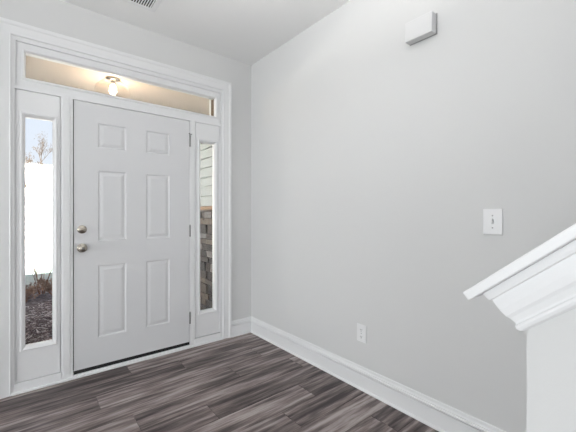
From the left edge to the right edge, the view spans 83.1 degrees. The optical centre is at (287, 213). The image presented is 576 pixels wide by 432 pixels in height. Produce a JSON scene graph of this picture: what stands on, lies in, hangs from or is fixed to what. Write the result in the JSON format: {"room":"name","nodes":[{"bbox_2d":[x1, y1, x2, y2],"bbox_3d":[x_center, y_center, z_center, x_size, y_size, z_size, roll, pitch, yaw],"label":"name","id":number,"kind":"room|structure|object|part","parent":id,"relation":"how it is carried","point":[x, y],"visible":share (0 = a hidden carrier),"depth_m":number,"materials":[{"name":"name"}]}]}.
{"room":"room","nodes":[
{"label":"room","id":0,"kind":"room"},
{"bbox_2d":[26,56,208,114],"bbox_3d":[-1.716,-1.259,3.396,2.200,0.080,1.510,0,0,-39],"label":"ceiling","id":1,"kind":"structure","parent":0,"point":[36,68],"depth_m":3.08,"materials":[{"name":"paint"}]},
{"bbox_2d":[94,76,130,93],"bbox_3d":[-1.580,-1.159,2.933,0.289,0.119,0.289,0,0,-39],"label":"porch light","id":2,"kind":"object","parent":1,"relation":"attached to","point":[112,79],"visible":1,"depth_m":2.91,"materials":[{"name":"white glass"}]},
{"bbox_3d":[-1.580,-1.135,2.933,0.058,0.071,0.058,0,0,-39],"label":"bulb","id":3,"kind":"part","parent":2,"relation":"part of","materials":[{"name":"white glass"}]},
{"bbox_2d":[0,0,250,320],"bbox_3d":[-3.780,-0.145,0.667,8.640,2.793,0.140,0,0,-39],"label":"wall","id":4,"kind":"structure","parent":0,"point":[57,16],"depth_m":3.01,"materials":[{"name":"paint"}]},
{"bbox_2d":[14,89,60,392],"bbox_3d":[-1.735,0.183,2.258,0.260,2.036,0.056,0,0,-39],"label":"sidelight window frame","id":5,"kind":"structure","parent":4,"relation":"in","point":[37,364],"depth_m":2.23,"materials":[{"name":"white paint"}]},
{"bbox_2d":[0,17,231,398],"bbox_3d":[-1.223,-0.038,2.630,1.727,2.478,0.021,0,0,-39],"label":"trim","id":6,"kind":"structure","parent":4,"relation":"attached to","point":[8,27],"depth_m":2.15,"materials":[{"name":"white paint"}]},
{"bbox_2d":[11,35,222,393],"bbox_3d":[-1.263,-0.002,2.678,1.575,2.406,0.116,0,0,-39],"label":"trim","id":7,"kind":"structure","parent":4,"relation":"attached to","point":[66,101],"depth_m":2.34,"materials":[{"name":"white paint"}]},
{"bbox_2d":[11,338,222,395],"bbox_3d":[-1.255,1.189,2.669,1.547,0.024,0.120,0,0,-39],"label":"trim","id":8,"kind":"structure","parent":4,"relation":"attached to","point":[76,376],"depth_m":2.54,"materials":[{"name":"white paint"}]},
{"bbox_2d":[16,41,219,123],"bbox_3d":[-1.269,-1.010,2.687,1.500,0.292,0.124,0,0,-39],"label":"window","id":9,"kind":"structure","parent":4,"relation":"in","point":[23,50],"depth_m":2.51,"materials":[{"name":"white paint"}]},
{"bbox_2d":[73,100,191,374],"bbox_3d":[-1.212,0.171,2.640,0.897,2.011,0.114,0,0,-39],"label":"door","id":10,"kind":"structure","parent":4,"relation":"in","point":[132,228],"depth_m":2.60,"materials":[{"name":"white paint"}]},
{"bbox_2d":[194,122,220,344],"bbox_3d":[-0.760,0.183,3.046,0.262,2.036,0.056,0,0,-39],"label":"window","id":11,"kind":"structure","parent":4,"relation":"in","point":[207,321],"depth_m":3.06,"materials":[{"name":"white paint"}]},
{"bbox_2d":[232,316,250,336],"bbox_3d":[-0.459,1.124,3.244,0.236,0.154,0.026,0,0,-39],"label":"baseboard","id":12,"kind":"structure","parent":4,"relation":"attached to","point":[241,326],"depth_m":3.24,"materials":[{"name":"white paint"}]},
{"bbox_2d":[60,0,349,64],"bbox_3d":[-1.638,-1.622,-1.871,8.780,0.200,6.780,0,0,-39],"label":"ceiling","id":13,"kind":"structure","parent":0,"point":[245,31],"depth_m":2.53,"materials":[{"name":"paint"}]},
{"bbox_2d":[122,0,162,12],"bbox_3d":[-1.083,-1.518,2.266,0.355,0.008,0.197,0,0,-39],"label":"ceiling vent","id":14,"kind":"object","parent":13,"relation":"in","point":[151,5],"visible":1,"depth_m":2.35,"materials":[{"name":"white metal"}]},
{"bbox_2d":[200,210,211,309],"bbox_3d":[-2.024,0.634,5.478,0.061,1.375,5.136,0,0,-39],"label":"stone wall","id":15,"kind":"structure","parent":0,"point":[205,215],"depth_m":4.31,"materials":[{"name":"grey stone"}]},
{"bbox_2d":[200,206,211,209],"bbox_3d":[-2.005,-0.076,5.444,0.075,0.045,5.060,0,0,-39],"label":"trim","id":16,"kind":"structure","parent":15,"relation":"on","point":[201,207],"depth_m":4.21,"materials":[{"name":"beige stone"}]},
{"bbox_2d":[200,143,211,206],"bbox_3d":[-1.940,-0.299,5.497,0.146,3.600,5.060,0,0,-39],"label":"wall","id":17,"kind":"structure","parent":0,"point":[205,149],"depth_m":4.35,"materials":[{"name":"white"}]},
{"bbox_2d":[0,332,438,431],"bbox_3d":[-1.638,1.231,-1.871,8.500,0.060,6.500,0,0,-39],"label":"floor","id":18,"kind":"structure","parent":0,"point":[245,382],"depth_m":2.08,"materials":[{"name":"plastic"}]},
{"bbox_2d":[251,0,575,431],"bbox_3d":[1.678,-0.145,0.899,0.140,2.793,6.640,0,0,-39],"label":"wall","id":19,"kind":"structure","parent":0,"point":[377,158],"depth_m":1.94,"materials":[{"name":"paint"}]},
{"bbox_2d":[357,323,365,343],"bbox_3d":[0.505,0.820,2.232,0.009,0.120,0.078,0,0,-39],"label":"electrical outlet","id":20,"kind":"object","parent":19,"relation":"attached to","point":[361,329],"visible":1,"depth_m":2.23,"materials":[{"name":"white plastic"}]},
{"bbox_2d":[251,316,505,431],"bbox_3d":[0.419,1.124,2.325,0.026,0.154,2.560,0,0,-39],"label":"baseboard","id":21,"kind":"structure","parent":19,"relation":"attached to","point":[433,413],"depth_m":2.12,"materials":[{"name":"white paint"}]},
{"bbox_2d":[405,11,436,45],"bbox_3d":[0.765,-1.068,1.874,0.053,0.117,0.170,0,0,-39],"label":"door chime","id":22,"kind":"object","parent":19,"relation":"attached to","point":[423,27],"visible":1,"depth_m":1.85,"materials":[{"name":"white plastic"}]},
{"bbox_2d":[483,209,502,234],"bbox_3d":[1.006,0.039,1.601,0.022,0.127,0.086,0,0,-39],"label":"light switch","id":23,"kind":"object","parent":19,"relation":"attached to","point":[492,218],"visible":1,"depth_m":1.60,"materials":[{"name":"white plastic"}]},
{"bbox_2d":[527,307,575,431],"bbox_3d":[0.891,0.119,0.182,0.115,2.164,1.348,0,0,-39],"label":"wall","id":24,"kind":"structure","parent":0,"point":[551,344],"depth_m":0.59,"materials":[{"name":"paint"}]},
{"bbox_2d":[463,223,575,299],"bbox_3d":[0.877,-0.399,0.199,0.197,1.154,1.389,0,0,-39],"label":"trim","id":25,"kind":"structure","parent":24,"relation":"attached to","point":[567,236],"depth_m":0.60,"materials":[{"name":"white paint"}]},
{"bbox_2d":[483,240,575,330],"bbox_3d":[0.905,-0.368,0.165,0.149,1.188,1.419,0,0,-39],"label":"trim","id":26,"kind":"structure","parent":24,"relation":"attached to","point":[545,290],"depth_m":0.60,"materials":[{"name":"white paint"}]},
{"label":"outside","id":27,"kind":"structure","parent":0,"visible":0},
{"bbox_2d":[25,289,51,343],"bbox_3d":[-3.079,1.371,4.287,15.000,0.036,4.610,0,0,-39],"label":"bed","id":28,"kind":"object","parent":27,"point":[46,296],"visible":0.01,"depth_m":4.73,"materials":[{"name":"brown soil"}]},
{"bbox_2d":[25,280,46,302],"bbox_3d":[-4.054,1.202,4.965,0.650,0.386,0.519,0,0,-39],"label":"dry shrub","id":29,"kind":"object","parent":28,"relation":"on","point":[33,288],"visible":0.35,"depth_m":4.96,"materials":[{"name":"brown plant"}]},
{"bbox_2d":[25,286,51,344],"bbox_3d":[-3.593,1.341,4.524,1.773,0.059,3.563,0,0,-39],"label":"mulch","id":30,"kind":"object","parent":28,"relation":"on","point":[48,308],"visible":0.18,"depth_m":4.03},
{"bbox_2d":[26,222,51,294],"bbox_3d":[-4.126,0.655,5.629,0.804,1.476,0.874,0,0,-27],"label":"dry shrub","id":31,"kind":"object","parent":28,"relation":"on","point":[29,254],"visible":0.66,"depth_m":5.50,"materials":[{"name":"brown plant"}]},
{"bbox_2d":[34,277,51,294],"bbox_3d":[-3.822,1.177,5.376,0.603,0.436,0.686,0,0,-39],"label":"dry shrub","id":32,"kind":"object","parent":28,"relation":"on","point":[48,286],"visible":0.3,"depth_m":5.27,"materials":[{"name":"brown plant"}]},
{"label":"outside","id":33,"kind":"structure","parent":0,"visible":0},
{"bbox_2d":[25,163,51,270],"bbox_3d":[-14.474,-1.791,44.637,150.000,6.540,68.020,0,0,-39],"label":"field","id":34,"kind":"structure","parent":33,"point":[42,180],"depth_m":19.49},
{"bbox_2d":[25,152,33,187],"bbox_3d":[-19.336,-3.278,23.306,1.860,3.002,1.641,0,0,-39],"label":"bare tree","id":35,"kind":"object","parent":34,"relation":"on","point":[29,152],"visible":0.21,"depth_m":23.21,"materials":[{"name":"brown plant"}]},
{"bbox_2d":[25,198,36,219],"bbox_3d":[-15.379,-0.209,18.791,1.514,1.409,1.359,0,0,-25],"label":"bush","id":36,"kind":"object","parent":34,"relation":"on","point":[26,204],"visible":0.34,"depth_m":19.00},
{"bbox_2d":[28,160,46,175],"bbox_3d":[-19.865,-3.755,25.756,1.250,1.424,1.497,0,0,-39],"label":"bush","id":37,"kind":"object","parent":34,"relation":"on","point":[31,163],"visible":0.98,"depth_m":25.71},
{"bbox_2d":[33,131,50,165],"bbox_3d":[-21.392,-5.593,28.451,1.638,3.237,1.463,0,0,-39],"label":"bare tree","id":38,"kind":"object","parent":34,"relation":"on","point":[43,142],"visible":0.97,"depth_m":28.39,"materials":[{"name":"brown plant"}]},
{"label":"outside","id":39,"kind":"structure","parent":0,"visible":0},
{"bbox_2d":[25,269,51,274],"bbox_3d":[-5.754,1.353,7.596,15.000,0.001,0.600,0,0,-39],"label":"verge","id":40,"kind":"structure","parent":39,"point":[48,270],"depth_m":7.50,"materials":[{"name":"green plant"}]},
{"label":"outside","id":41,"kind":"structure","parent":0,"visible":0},
{"bbox_2d":[25,273,51,287],"bbox_3d":[-5.050,1.359,6.725,15.000,0.001,1.680,0,0,-39],"label":"ground walk","id":42,"kind":"structure","parent":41,"point":[29,279],"depth_m":6.83,"materials":[{"name":"grey concrete"}]}
]}

